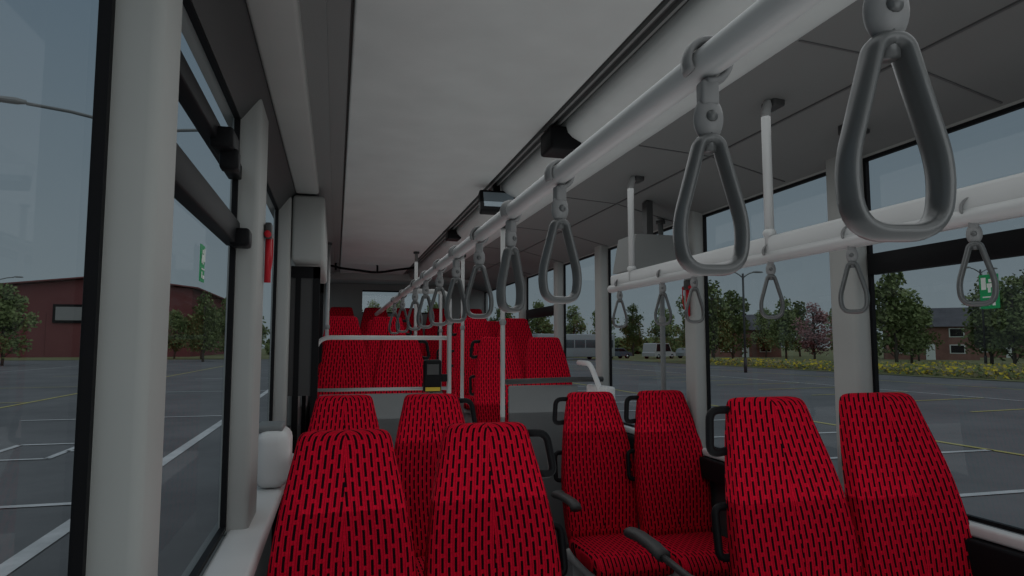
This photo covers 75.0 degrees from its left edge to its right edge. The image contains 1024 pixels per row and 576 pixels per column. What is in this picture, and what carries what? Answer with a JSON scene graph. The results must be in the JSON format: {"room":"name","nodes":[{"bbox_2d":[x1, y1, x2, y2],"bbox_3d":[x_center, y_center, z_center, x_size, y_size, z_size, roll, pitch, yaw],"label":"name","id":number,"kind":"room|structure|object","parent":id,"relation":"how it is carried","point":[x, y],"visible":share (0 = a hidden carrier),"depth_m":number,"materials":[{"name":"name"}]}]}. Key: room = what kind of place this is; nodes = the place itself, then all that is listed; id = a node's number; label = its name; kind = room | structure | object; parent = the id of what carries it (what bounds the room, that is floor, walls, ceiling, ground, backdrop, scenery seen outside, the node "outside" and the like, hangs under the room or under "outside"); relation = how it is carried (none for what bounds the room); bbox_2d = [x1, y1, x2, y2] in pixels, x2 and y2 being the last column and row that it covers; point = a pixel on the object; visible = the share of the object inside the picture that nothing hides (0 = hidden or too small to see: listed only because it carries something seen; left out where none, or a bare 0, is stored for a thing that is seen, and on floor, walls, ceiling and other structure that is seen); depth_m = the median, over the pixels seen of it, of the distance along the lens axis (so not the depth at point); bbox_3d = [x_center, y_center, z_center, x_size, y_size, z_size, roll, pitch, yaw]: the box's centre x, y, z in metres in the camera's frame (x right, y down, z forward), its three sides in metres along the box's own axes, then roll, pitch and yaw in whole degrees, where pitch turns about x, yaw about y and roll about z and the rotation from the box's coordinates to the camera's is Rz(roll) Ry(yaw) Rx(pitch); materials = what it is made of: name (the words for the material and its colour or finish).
{"room":"vehicle interior","nodes":[
{"label":"vehicle interior","id":0,"kind":"room"},
{"bbox_2d":[67,0,309,575],"bbox_3d":[-1.331,0.630,3.850,0.185,2.600,11.200,1,-5,-15],"label":"wall","id":1,"kind":"structure","parent":0,"point":[128,426],"depth_m":1.01,"materials":[{"name":"white paint"}]},
{"bbox_2d":[67,0,115,575],"bbox_3d":[-0.280,-0.113,-0.269,0.018,1.380,2.565,1,-5,-15],"label":"window","id":2,"kind":"structure","parent":1,"relation":"in","point":[78,536],"depth_m":0.95,"materials":[{"name":"black rubber"}]},
{"bbox_2d":[174,0,251,575],"bbox_3d":[-0.764,0.052,1.664,0.092,1.380,1.175,1,-5,-15],"label":"window","id":3,"kind":"structure","parent":1,"relation":"in","point":[192,190],"depth_m":1.81,"materials":[{"name":"metal"}]},
{"bbox_2d":[199,244,205,282],"bbox_3d":[-0.800,-0.063,1.724,0.004,0.095,0.056,1,-5,-15],"label":"sticker","id":4,"kind":"object","parent":3,"relation":"attached to","point":[202,247],"visible":1,"depth_m":1.71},
{"bbox_2d":[264,222,273,282],"bbox_3d":[-0.902,-0.130,2.471,0.026,0.220,0.100,1,-5,-15],"label":"hammer","id":5,"kind":"object","parent":1,"relation":"attached to","point":[268,233],"visible":1,"depth_m":2.46,"materials":[{"name":"red plastic"}]},
{"bbox_2d":[267,183,278,420],"bbox_3d":[-1.172,0.175,3.111,0.018,1.380,1.340,1,-5,-15],"label":"window","id":6,"kind":"structure","parent":1,"relation":"in","point":[268,187],"depth_m":3.74,"materials":[{"name":"black rubber"}]},
{"bbox_2d":[257,421,292,487],"bbox_3d":[-1.036,0.720,2.903,0.140,0.260,0.280,1,-5,-15],"label":"wall heater","id":7,"kind":"object","parent":1,"relation":"attached to","point":[275,438],"visible":0.8,"depth_m":2.78,"materials":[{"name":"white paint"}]},
{"bbox_2d":[267,266,323,547],"bbox_3d":[-1.440,0.884,4.471,0.280,1.960,1.175,1,-5,-15],"label":"door","id":8,"kind":"structure","parent":1,"relation":"in","point":[306,290],"depth_m":3.98,"materials":[{"name":"black metal"}]},
{"bbox_2d":[291,195,327,283],"bbox_3d":[-1.373,-0.287,4.592,0.180,0.385,1.500,1,-5,-15],"label":"box","id":9,"kind":"object","parent":1,"relation":"attached to","point":[309,221],"visible":0.86,"depth_m":3.87,"materials":[{"name":"plastic"}]},
{"bbox_2d":[309,284,487,423],"bbox_3d":[-1.613,1.120,9.587,2.570,2.600,0.080,1,-5,-15],"label":"wall","id":10,"kind":"structure","parent":0,"point":[341,295],"depth_m":9.51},
{"bbox_2d":[558,546,572,575],"bbox_3d":[-0.178,1.911,4.045,2.570,0.120,11.200,1,-5,-15],"label":"floor","id":11,"kind":"structure","parent":0,"point":[570,565],"depth_m":4.49,"materials":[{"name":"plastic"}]},
{"bbox_2d":[267,429,416,575],"bbox_3d":[-0.454,1.035,1.781,0.450,1.220,0.679,1,-5,-15],"label":"seat","id":12,"kind":"object","parent":11,"relation":"on","point":[343,511],"visible":1,"depth_m":2.00,"materials":[{"name":"fabric"}]},
{"bbox_2d":[308,395,378,430],"bbox_3d":[-0.795,1.141,3.134,0.450,1.220,0.679,1,-5,-15],"label":"seat","id":13,"kind":"object","parent":11,"relation":"on","point":[330,412],"visible":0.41,"depth_m":3.41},
{"bbox_2d":[318,335,446,447],"bbox_3d":[-0.798,1.076,4.165,0.904,1.564,0.740,1,-5,-15],"label":"wall","id":14,"kind":"structure","parent":11,"relation":"on","point":[388,407],"depth_m":4.53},
{"bbox_2d":[410,289,452,392],"bbox_3d":[-0.562,0.947,4.545,0.331,1.886,0.068,1,-5,-15],"label":"pole","id":15,"kind":"object","parent":11,"relation":"on","point":[419,291],"visible":0.31,"depth_m":4.61,"materials":[{"name":"white metal"}]},
{"bbox_2d":[423,360,446,391],"bbox_3d":[-0.522,0.600,4.554,0.165,0.220,0.080,1,-5,-15],"label":"ticket machine","id":16,"kind":"object","parent":15,"relation":"attached to","point":[432,376],"visible":1,"depth_m":4.52,"materials":[{"name":"black plastic"}]},
{"bbox_2d":[394,393,476,575],"bbox_3d":[-0.337,1.149,3.234,0.487,1.220,0.679,1,-5,-15],"label":"seat","id":17,"kind":"object","parent":11,"relation":"on","point":[423,420],"visible":0.38,"depth_m":3.42,"materials":[{"name":"red fabric"}]},
{"bbox_2d":[424,422,567,575],"bbox_3d":[0.004,1.044,1.942,0.487,1.220,0.679,1,-5,-15],"label":"seat","id":18,"kind":"object","parent":11,"relation":"on","point":[490,514],"visible":1,"depth_m":2.15,"materials":[{"name":"red fabric"}]},
{"bbox_2d":[499,226,505,421],"bbox_3d":[-0.065,0.726,4.643,0.070,2.345,0.068,1,-5,-15],"label":"pole","id":19,"kind":"object","parent":11,"relation":"on","point":[502,321],"visible":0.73,"depth_m":4.65,"materials":[{"name":"white metal"}]},
{"bbox_2d":[505,360,614,545],"bbox_3d":[0.301,1.226,4.947,0.816,1.360,0.621,1,-5,-15],"label":"wall","id":20,"kind":"structure","parent":11,"relation":"on","point":[531,406],"depth_m":4.94,"materials":[{"name":"grey plastic"}]},
{"bbox_2d":[551,391,673,575],"bbox_3d":[0.512,1.205,3.650,0.517,1.220,0.679,1,-5,-15],"label":"seat","id":21,"kind":"object","parent":11,"relation":"on","point":[597,496],"visible":0.88,"depth_m":3.78,"materials":[{"name":"red fabric"}]},
{"bbox_2d":[656,220,665,389],"bbox_3d":[0.962,0.712,4.220,0.070,2.300,0.068,1,-5,-15],"label":"pole","id":22,"kind":"object","parent":11,"relation":"on","point":[660,223],"visible":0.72,"depth_m":4.24,"materials":[{"name":"grey metal"}]},
{"bbox_2d":[624,390,730,575],"bbox_3d":[0.944,1.194,3.641,0.487,1.220,0.679,1,-5,-15],"label":"seat","id":23,"kind":"object","parent":11,"relation":"on","point":[674,505],"visible":0.82,"depth_m":3.78,"materials":[{"name":"red fabric"}]},
{"bbox_3d":[-0.970,1.717,7.064,2.290,0.779,4.990,1,-5,-15],"label":"step platform","id":24,"kind":"object","parent":11,"relation":"on","visible":0},
{"bbox_2d":[324,242,331,335],"bbox_3d":[-1.655,0.623,5.944,0.070,2.070,0.068,1,-5,-15],"label":"pole","id":25,"kind":"object","parent":24,"relation":"on","point":[327,326],"visible":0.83,"depth_m":5.98,"materials":[{"name":"white metal"}]},
{"bbox_2d":[322,316,360,347],"bbox_3d":[-1.582,0.861,6.199,0.450,1.220,0.679,1,-5,-15],"label":"seat","id":26,"kind":"object","parent":24,"relation":"on","point":[339,325],"visible":0.24,"depth_m":6.47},
{"bbox_2d":[329,307,353,316],"bbox_3d":[-2.180,0.835,8.482,0.450,1.220,0.679,1,-5,-15],"label":"seat","id":27,"kind":"object","parent":24,"relation":"on","point":[334,311],"visible":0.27,"depth_m":8.77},
{"bbox_2d":[317,340,371,397],"bbox_3d":[-1.239,0.959,4.880,0.450,1.220,0.679,1,-5,-15],"label":"seat","id":28,"kind":"object","parent":24,"relation":"on","point":[344,364],"visible":0.28,"depth_m":5.10,"materials":[{"name":"fabric"}]},
{"bbox_2d":[360,307,387,341],"bbox_3d":[-1.755,0.845,8.593,0.450,1.220,0.679,1,-5,-15],"label":"seat","id":29,"kind":"object","parent":24,"relation":"on","point":[369,312],"visible":0.23,"depth_m":8.84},
{"bbox_2d":[366,317,411,384],"bbox_3d":[-1.149,0.871,6.312,0.487,1.220,0.679,1,-5,-15],"label":"seat","id":30,"kind":"object","parent":24,"relation":"on","point":[379,326],"visible":0.29,"depth_m":6.54,"materials":[{"name":"red fabric"}]},
{"bbox_2d":[372,340,432,393],"bbox_3d":[-0.805,0.969,4.994,0.487,1.220,0.679,1,-5,-15],"label":"seat","id":31,"kind":"object","parent":24,"relation":"on","point":[399,363],"visible":0.28,"depth_m":5.21,"materials":[{"name":"red fabric"}]},
{"bbox_2d":[396,308,423,360],"bbox_3d":[-1.348,0.854,8.700,0.450,1.220,0.679,1,-5,-15],"label":"seat","id":32,"kind":"object","parent":24,"relation":"on","point":[402,315],"visible":0.16,"depth_m":8.93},
{"bbox_2d":[413,251,418,335],"bbox_3d":[-0.957,0.569,6.600,0.070,1.870,0.068,1,-5,-15],"label":"pole","id":33,"kind":"object","parent":24,"relation":"on","point":[416,253],"visible":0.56,"depth_m":6.64,"materials":[{"name":"grey metal"}]},
{"bbox_2d":[424,308,445,392],"bbox_3d":[-0.923,0.864,8.812,0.450,1.220,0.679,1,-5,-15],"label":"seat","id":34,"kind":"object","parent":24,"relation":"on","point":[433,344],"visible":0.13,"depth_m":8.95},
{"bbox_2d":[439,273,442,392],"bbox_3d":[-0.806,0.690,7.512,0.070,1.785,0.068,1,-5,-15],"label":"pole","id":35,"kind":"object","parent":24,"relation":"on","point":[440,295],"visible":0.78,"depth_m":7.51,"materials":[{"name":"grey metal"}]},
{"bbox_2d":[436,323,458,393],"bbox_3d":[-0.575,0.967,7.442,0.487,1.220,0.679,1,-5,-15],"label":"seat","id":36,"kind":"object","parent":24,"relation":"on","point":[455,325],"visible":0.18,"depth_m":7.58,"materials":[{"name":"red fabric"}]},
{"bbox_2d":[460,255,465,416],"bbox_3d":[-0.462,0.683,6.202,0.070,1.995,0.068,1,-5,-15],"label":"pole","id":37,"kind":"object","parent":24,"relation":"on","point":[462,327],"visible":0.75,"depth_m":6.20,"materials":[{"name":"grey metal"}]},
{"bbox_2d":[451,318,491,422],"bbox_3d":[-0.346,0.893,6.574,0.487,1.220,0.679,1,-5,-15],"label":"seat","id":38,"kind":"object","parent":24,"relation":"on","point":[475,329],"visible":0.44,"depth_m":6.72,"materials":[{"name":"red fabric"}]},
{"bbox_2d":[487,321,499,336],"bbox_3d":[-0.132,0.977,7.558,0.450,1.220,0.679,1,-5,-15],"label":"seat","id":39,"kind":"object","parent":24,"relation":"on","point":[494,326],"visible":0.02,"depth_m":7.83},
{"bbox_2d":[469,337,523,422],"bbox_3d":[-0.079,1.016,5.545,0.487,1.220,0.679,1,-5,-15],"label":"seat","id":40,"kind":"object","parent":24,"relation":"on","point":[486,394],"visible":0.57,"depth_m":5.72,"materials":[{"name":"red fabric"}]},
{"bbox_2d":[498,318,532,378],"bbox_3d":[0.098,0.903,6.691,0.450,1.220,0.679,1,-5,-15],"label":"seat","id":41,"kind":"object","parent":24,"relation":"on","point":[518,329],"visible":0.2,"depth_m":6.93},
{"bbox_2d":[524,337,571,384],"bbox_3d":[0.365,1.026,5.661,0.450,1.220,0.679,1,-5,-15],"label":"seat","id":42,"kind":"object","parent":24,"relation":"on","point":[545,356],"visible":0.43,"depth_m":5.89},
{"bbox_3d":[1.046,1.639,2.160,0.870,0.099,2.100,1,-5,-15],"label":"podium","id":43,"kind":"object","parent":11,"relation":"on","visible":0},
{"bbox_2d":[623,396,863,575],"bbox_3d":[0.846,0.976,2.171,0.530,1.220,1.160,1,-5,-15],"label":"seat","id":44,"kind":"object","parent":43,"relation":"on","point":[786,507],"visible":1,"depth_m":2.14,"materials":[{"name":"red fabric"}]},
{"bbox_2d":[839,392,972,575],"bbox_3d":[1.377,0.957,2.042,0.450,1.220,0.679,1,-5,-15],"label":"seat","id":45,"kind":"object","parent":43,"relation":"on","point":[909,516],"visible":0.96,"depth_m":2.23,"materials":[{"name":"fabric"}]},
{"bbox_2d":[191,0,1023,291],"bbox_3d":[-0.178,-0.555,4.255,2.570,0.290,11.200,1,-5,-15],"label":"ceiling","id":46,"kind":"structure","parent":0,"point":[397,114],"depth_m":2.43,"materials":[{"name":"grey plastic"}]},
{"bbox_2d":[330,263,413,273],"bbox_3d":[-1.633,-0.226,7.786,0.993,0.104,0.127,1,-5,-15],"label":"cable","id":47,"kind":"object","parent":46,"relation":"attached to","point":[335,266],"depth_m":7.79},
{"bbox_2d":[478,183,514,214],"bbox_3d":[-0.084,-0.525,3.917,0.220,0.198,0.103,1,-5,-15],"label":"screen","id":48,"kind":"object","parent":46,"relation":"attached to","point":[490,201],"visible":0.58,"depth_m":3.88,"materials":[{"name":"black plastic"}]},
{"bbox_2d":[541,126,580,158],"bbox_3d":[0.212,-0.634,2.912,0.140,0.100,0.160,1,-5,-15],"label":"speaker box","id":49,"kind":"object","parent":46,"relation":"attached to","point":[556,142],"visible":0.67,"depth_m":2.84,"materials":[{"name":"black plastic"}]},
{"bbox_2d":[375,0,822,315],"bbox_3d":[-0.158,-0.283,3.485,0.565,0.461,9.650,1,-5,-15],"label":"grab rail","id":50,"kind":"object","parent":46,"relation":"attached to","point":[763,19],"visible":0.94,"depth_m":0.98,"materials":[{"name":"metal"}]},
{"bbox_2d":[388,296,399,333],"bbox_3d":[-0.976,0.226,5.534,0.099,0.315,0.034,3,-6,-32],"label":"strap","id":51,"kind":"object","parent":50,"relation":"hanging from","point":[394,309],"visible":0.84,"depth_m":5.52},
{"bbox_2d":[395,290,408,332],"bbox_3d":[-0.798,0.169,4.859,0.099,0.315,0.034,2,-5,-20],"label":"strap","id":52,"kind":"object","parent":50,"relation":"hanging from","point":[402,303],"visible":0.82,"depth_m":4.85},
{"bbox_2d":[407,279,422,330],"bbox_3d":[-0.594,0.103,4.088,0.099,0.315,0.034,0,-5,-3],"label":"strap","id":53,"kind":"object","parent":50,"relation":"hanging from","point":[414,295],"visible":0.88,"depth_m":4.08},
{"bbox_2d":[416,270,433,328],"bbox_3d":[-0.467,0.062,3.607,0.099,0.315,0.034,2,-5,-26],"label":"strap","id":54,"kind":"object","parent":50,"relation":"hanging from","point":[425,290],"visible":0.85,"depth_m":3.60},
{"bbox_2d":[429,259,449,325],"bbox_3d":[-0.340,0.021,3.125,0.099,0.315,0.034,1,-5,-9],"label":"strap","id":55,"kind":"object","parent":50,"relation":"hanging from","point":[439,281],"visible":0.84,"depth_m":3.11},
{"bbox_2d":[444,245,466,322],"bbox_3d":[-0.225,-0.017,2.691,0.099,0.315,0.034,3,-6,-32],"label":"strap","id":56,"kind":"object","parent":50,"relation":"hanging from","point":[456,271],"visible":0.88,"depth_m":2.68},
{"bbox_2d":[464,226,493,318],"bbox_3d":[-0.111,-0.054,2.257,0.099,0.315,0.034,0,-5,2],"label":"strap","id":57,"kind":"object","parent":50,"relation":"hanging from","point":[479,256],"visible":0.94,"depth_m":2.25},
{"bbox_2d":[496,200,524,312],"bbox_3d":[-0.002,-0.089,1.848,0.034,0.315,0.099,-4,-6,41],"label":"strap","id":58,"kind":"object","parent":50,"relation":"hanging from","point":[510,253],"visible":0.88,"depth_m":1.84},
{"bbox_2d":[538,159,581,303],"bbox_3d":[0.104,-0.123,1.444,0.099,0.315,0.034,2,-5,-23],"label":"strap","id":59,"kind":"object","parent":50,"relation":"hanging from","point":[559,207],"visible":0.93,"depth_m":1.44,"materials":[{"name":"plastic"}]},
{"bbox_2d":[673,35,749,275],"bbox_3d":[0.257,-0.173,0.866,0.099,0.315,0.034,1,-5,-6],"label":"strap","id":60,"kind":"object","parent":50,"relation":"hanging from","point":[708,113],"visible":0.94,"depth_m":0.85,"materials":[{"name":"plastic"}]},
{"bbox_2d":[835,0,956,241],"bbox_3d":[0.331,-0.197,0.585,0.099,0.315,0.034,0,-5,-3],"label":"strap","id":61,"kind":"object","parent":50,"relation":"hanging from","point":[886,22],"visible":1,"depth_m":0.57,"materials":[{"name":"plastic"}]},
{"bbox_2d":[613,201,676,273],"bbox_3d":[0.818,-0.305,4.004,0.360,0.430,0.250,1,-5,-15],"label":"housing","id":62,"kind":"object","parent":46,"relation":"hanging from","point":[651,249],"depth_m":3.89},
{"bbox_2d":[607,98,1023,292],"bbox_3d":[1.217,-0.487,1.427,0.104,0.627,4.950,1,-5,-15],"label":"grab rail","id":63,"kind":"object","parent":46,"relation":"attached to","point":[1001,198],"visible":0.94,"depth_m":2.22,"materials":[{"name":"white metal"}]},
{"bbox_2d":[612,279,627,327],"bbox_3d":[0.591,0.084,3.656,0.085,0.271,0.029,0,-5,2],"label":"strap","id":64,"kind":"object","parent":63,"relation":"hanging from","point":[619,295],"visible":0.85,"depth_m":3.64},
{"bbox_2d":[654,269,671,324],"bbox_3d":[0.718,0.042,3.174,0.085,0.271,0.029,-2,-5,20],"label":"strap","id":65,"kind":"object","parent":63,"relation":"hanging from","point":[662,287],"visible":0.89,"depth_m":3.17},
{"bbox_2d":[685,276,704,323],"bbox_3d":[0.792,0.018,2.894,0.085,0.271,0.029,0,-5,2],"label":"strap","id":66,"kind":"object","parent":63,"relation":"hanging from","point":[693,282],"visible":0.87,"depth_m":2.88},
{"bbox_2d":[759,245,784,318],"bbox_3d":[0.926,-0.025,2.384,0.085,0.271,0.029,-2,-5,20],"label":"strap","id":67,"kind":"object","parent":63,"relation":"hanging from","point":[770,267],"visible":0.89,"depth_m":2.38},
{"bbox_2d":[838,226,869,313],"bbox_3d":[1.025,-0.057,2.008,0.085,0.271,0.029,-4,-6,37],"label":"strap","id":68,"kind":"object","parent":63,"relation":"hanging from","point":[851,253],"visible":0.91,"depth_m":2.00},
{"bbox_2d":[956,197,998,306],"bbox_3d":[1.127,-0.090,1.623,0.085,0.271,0.029,-4,-6,39],"label":"strap","id":69,"kind":"object","parent":63,"relation":"hanging from","point":[974,233],"visible":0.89,"depth_m":1.62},
{"bbox_2d":[836,124,1023,250],"bbox_3d":[1.755,-0.533,0.924,0.100,0.480,3.600,1,-5,-15],"label":"pole","id":70,"kind":"object","parent":46,"relation":"attached to","point":[840,126],"visible":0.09,"depth_m":2.18,"materials":[{"name":"grey metal"}]},
{"bbox_2d":[485,98,1023,575],"bbox_3d":[0.997,0.682,4.460,0.140,2.600,11.200,1,-5,-15],"label":"wall","id":71,"kind":"structure","parent":0,"point":[992,551],"depth_m":2.86,"materials":[{"name":"grey plastic"}]},
{"bbox_2d":[526,268,553,323],"bbox_3d":[0.328,0.517,7.110,0.042,1.380,1.180,1,-5,-15],"label":"window","id":72,"kind":"structure","parent":71,"relation":"in","point":[546,311],"depth_m":7.24,"materials":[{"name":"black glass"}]},
{"bbox_2d":[563,253,594,356],"bbox_3d":[0.631,0.419,5.963,0.018,1.380,0.960,1,-5,-15],"label":"window","id":73,"kind":"structure","parent":71,"relation":"in","point":[592,255],"depth_m":6.42,"materials":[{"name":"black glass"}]},
{"bbox_2d":[608,226,672,426],"bbox_3d":[0.957,0.314,4.730,0.018,1.380,1.320,1,-5,-15],"label":"window","id":74,"kind":"structure","parent":71,"relation":"in","point":[671,227],"depth_m":5.35,"materials":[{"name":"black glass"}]},
{"bbox_2d":[702,172,825,448],"bbox_3d":[1.300,0.203,3.429,0.018,1.380,1.120,1,-5,-15],"label":"window","id":75,"kind":"structure","parent":71,"relation":"in","point":[823,174],"depth_m":3.94,"materials":[{"name":"black rubber"}]},
{"bbox_2d":[863,102,1023,534],"bbox_3d":[1.628,0.097,2.186,0.042,1.380,1.160,1,-5,-15],"label":"window","id":76,"kind":"structure","parent":71,"relation":"in","point":[1010,243],"depth_m":2.45,"materials":[{"name":"black rubber"}]},
{"bbox_2d":[979,273,999,308],"bbox_3d":[1.611,0.012,2.251,0.003,0.116,0.068,1,-5,-15],"label":"sticker","id":77,"kind":"object","parent":76,"relation":"attached to","point":[985,284],"visible":0.61,"depth_m":2.26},
{"label":"outside","id":78,"kind":"structure","parent":0,"visible":0},
{"bbox_2d":[0,358,1023,575],"bbox_3d":[-25.443,10.079,96.200,600.000,0.001,600.000,1,-5,-15],"label":"ground","id":79,"kind":"structure","parent":78,"point":[189,507],"depth_m":14.48,"materials":[{"name":"asphalt"}]},
{"bbox_2d":[0,283,41,365],"bbox_3d":[-45.170,3.231,59.544,5.267,7.416,3.874,3,-6,-32],"label":"tree","id":80,"kind":"object","parent":79,"relation":"on","point":[10,321],"visible":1,"depth_m":59.73,"materials":[{"name":"green plant"}]},
{"bbox_2d":[0,96,91,118],"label":"street lamp","id":81,"kind":"object","parent":79,"relation":"on","point":[11,100],"depth_m":17.37,"materials":[{"name":"grey metal"}]},
{"bbox_2d":[176,291,224,361],"bbox_3d":[-34.590,4.233,74.299,5.143,7.932,5.138,3,-6,-29],"label":"tree","id":82,"kind":"object","parent":79,"relation":"on","point":[205,336],"visible":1,"depth_m":73.90,"materials":[{"name":"green plant"}]},
{"bbox_2d":[0,348,1023,381],"bbox_3d":[-43.254,15.814,163.653,580.000,0.001,440.000,1,-5,-15],"label":"lawn","id":83,"kind":"structure","parent":79,"relation":"on","point":[791,354],"depth_m":84.07,"materials":[{"name":"green plant"}]},
{"bbox_2d":[0,277,225,356],"bbox_3d":[-84.179,5.818,119.454,60.000,12.450,48.000,1,-5,-15],"label":"brick building","id":84,"kind":"structure","parent":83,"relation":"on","point":[58,302],"depth_m":100.00,"materials":[{"name":"red brick"}]},
{"bbox_2d":[167,309,189,358],"bbox_3d":[-45.263,6.103,89.297,4.329,6.758,4.632,5,-7,-44],"label":"tree","id":85,"kind":"object","parent":83,"relation":"on","point":[175,341],"visible":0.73,"depth_m":88.70,"materials":[{"name":"green plant"}]},
{"bbox_2d":[209,297,225,352],"bbox_3d":[-37.350,5.219,87.161,4.569,8.158,5.870,4,-6,-37],"label":"tree","id":86,"kind":"object","parent":83,"relation":"on","point":[222,317],"visible":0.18,"depth_m":86.38,"materials":[{"name":"green plant"}]},
{"bbox_2d":[265,337,710,354],"bbox_3d":[-0.314,11.474,130.712,91.446,4.619,11.614,1,-5,-15],"label":"hedge","id":87,"kind":"object","parent":83,"relation":"on","point":[639,350],"visible":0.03,"depth_m":132.38,"materials":[{"name":"green plant"}]},
{"bbox_2d":[529,299,553,333],"bbox_3d":[4.230,6.243,104.453,5.872,9.065,5.878,3,-6,-28],"label":"tree","id":88,"kind":"object","parent":83,"relation":"on","point":[544,327],"visible":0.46,"depth_m":104.14,"materials":[{"name":"green plant"}]},
{"bbox_2d":[566,305,587,333],"bbox_3d":[9.755,6.675,104.196,5.870,8.158,4.570,4,-6,-36],"label":"tree","id":89,"kind":"object","parent":83,"relation":"on","point":[573,319],"visible":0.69,"depth_m":104.11,"materials":[{"name":"green plant"}]},
{"bbox_2d":[619,303,647,355],"bbox_3d":[20.227,6.954,112.777,5.872,9.065,5.878,-4,-6,39],"label":"tree","id":90,"kind":"object","parent":83,"relation":"on","point":[630,332],"visible":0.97,"depth_m":112.45,"materials":[{"name":"green plant"}]},
{"bbox_2d":[642,343,675,358],"bbox_3d":[19.754,8.460,89.593,5.000,2.100,2.060,5,-7,-43],"label":"delivery van","id":91,"kind":"object","parent":83,"relation":"on","point":[649,349],"visible":0.93,"depth_m":88.14,"materials":[{"name":"white metal"}]},
{"bbox_2d":[646,307,682,351],"bbox_3d":[21.987,6.446,97.166,5.337,7.416,4.154,-3,-6,32],"label":"tree","id":92,"kind":"object","parent":83,"relation":"on","point":[656,329],"visible":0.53,"depth_m":97.04,"materials":[{"name":"green plant"}]},
{"bbox_2d":[666,294,685,349],"bbox_3d":[19.674,4.160,73.163,5.323,7.885,4.766,-1,-5,8],"label":"tree","id":93,"kind":"object","parent":83,"relation":"on","point":[681,333],"visible":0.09,"depth_m":73.87,"materials":[{"name":"green plant"}]},
{"bbox_2d":[682,280,738,357],"bbox_3d":[20.554,3.389,68.851,5.949,8.688,4.320,2,-5,-21],"label":"tree","id":94,"kind":"object","parent":83,"relation":"on","point":[717,336],"visible":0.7,"depth_m":68.31,"materials":[{"name":"green plant"}]},
{"bbox_2d":[714,290,752,357],"bbox_3d":[24.854,4.258,75.917,4.569,8.158,5.870,-1,-5,10],"label":"tree","id":95,"kind":"object","parent":83,"relation":"on","point":[736,302],"visible":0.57,"depth_m":75.03,"materials":[{"name":"green plant"}]},
{"bbox_2d":[710,314,780,356],"bbox_3d":[36.552,7.126,104.520,10.800,7.300,9.000,-2,-5,20],"label":"house","id":96,"kind":"structure","parent":83,"relation":"on","point":[753,351],"depth_m":100.37,"materials":[{"name":"brick"}]},
{"bbox_2d":[750,307,775,356],"bbox_3d":[37.163,6.500,98.346,4.810,7.509,5.147,0,-5,2],"label":"tree","id":97,"kind":"object","parent":83,"relation":"on","point":[760,340],"visible":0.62,"depth_m":97.69,"materials":[{"name":"green plant"}]},
{"bbox_2d":[762,296,807,358],"bbox_3d":[35.866,5.212,87.962,4.133,8.310,5.690,5,-7,-43],"label":"tree","id":98,"kind":"object","parent":83,"relation":"on","point":[780,329],"visible":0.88,"depth_m":87.27,"materials":[{"name":"green plant"}]},
{"bbox_2d":[789,301,817,356],"bbox_3d":[45.359,6.434,105.717,6.404,8.900,4.985,1,-5,-12],"label":"tree","id":99,"kind":"object","parent":83,"relation":"on","point":[798,307],"visible":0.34,"depth_m":104.98,"materials":[{"name":"green plant"}]},
{"bbox_2d":[791,302,832,359],"bbox_3d":[30.842,4.483,68.101,4.704,6.376,3.935,1,-5,-15],"label":"tree","id":100,"kind":"object","parent":83,"relation":"on","point":[812,340],"visible":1,"depth_m":67.64,"materials":[{"name":"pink plant"}]},
{"bbox_2d":[710,357,1023,380],"bbox_3d":[30.731,5.338,43.975,14.260,0.841,50.249,1,-5,-15],"label":"flower bed","id":101,"kind":"object","parent":83,"relation":"on","point":[965,369],"visible":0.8,"depth_m":43.69,"materials":[{"name":"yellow plant"}]},
{"bbox_2d":[874,272,932,361],"bbox_3d":[31.756,2.508,55.439,5.212,8.158,4.824,-1,-5,12],"label":"tree","id":102,"kind":"object","parent":83,"relation":"on","point":[890,314],"visible":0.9,"depth_m":55.02,"materials":[{"name":"green plant"}]},
{"bbox_2d":[896,288,933,362],"bbox_3d":[38.954,3.681,64.812,5.267,7.416,3.874,3,-6,-32],"label":"tree","id":103,"kind":"object","parent":83,"relation":"on","point":[920,347],"visible":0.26,"depth_m":64.45,"materials":[{"name":"green plant"}]},
{"bbox_2d":[899,303,944,360],"bbox_3d":[46.986,5.029,76.726,4.563,6.758,4.085,-3,-6,31],"label":"tree","id":104,"kind":"object","parent":83,"relation":"on","point":[919,332],"visible":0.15,"depth_m":75.71,"materials":[{"name":"green plant"}]},
{"bbox_2d":[880,307,979,359],"bbox_3d":[53.754,5.575,86.363,10.800,7.300,9.000,-3,-6,28],"label":"house","id":105,"kind":"structure","parent":83,"relation":"on","point":[947,322],"depth_m":82.20,"materials":[{"name":"brick"}]},
{"bbox_2d":[957,272,1016,364],"bbox_3d":[39.739,2.607,55.265,5.431,7.932,3.945,0,-5,2],"label":"tree","id":106,"kind":"object","parent":83,"relation":"on","point":[975,336],"visible":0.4,"depth_m":55.08,"materials":[{"name":"green plant"}]},
{"bbox_2d":[985,275,1023,363],"bbox_3d":[37.322,2.573,49.672,3.850,7.046,4.921,-1,-5,8],"label":"tree","id":107,"kind":"object","parent":83,"relation":"on","point":[1002,321],"visible":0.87,"depth_m":49.49,"materials":[{"name":"green plant"}]},
{"bbox_2d":[0,360,1023,575],"bbox_3d":[-6.755,4.938,36.193,49.630,0.001,86.000,1,-5,-15],"label":"parking lines","id":108,"kind":"object","parent":79,"relation":"on","point":[27,553],"visible":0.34,"depth_m":10.74,"materials":[{"name":"white paint"}]},
{"bbox_2d":[532,334,614,358],"bbox_3d":[7.475,7.373,83.334,12.030,3.200,2.560,3,-6,-32],"label":"coach","id":109,"kind":"object","parent":79,"relation":"on","point":[577,345],"visible":0.29,"depth_m":82.54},
{"bbox_2d":[735,271,762,372],"bbox_3d":[15.720,2.254,45.159,3.100,6.900,0.260,1,-5,-15],"label":"street lamp","id":110,"kind":"object","parent":79,"relation":"on","point":[742,276],"visible":0.79,"depth_m":45.14,"materials":[{"name":"grey metal"}]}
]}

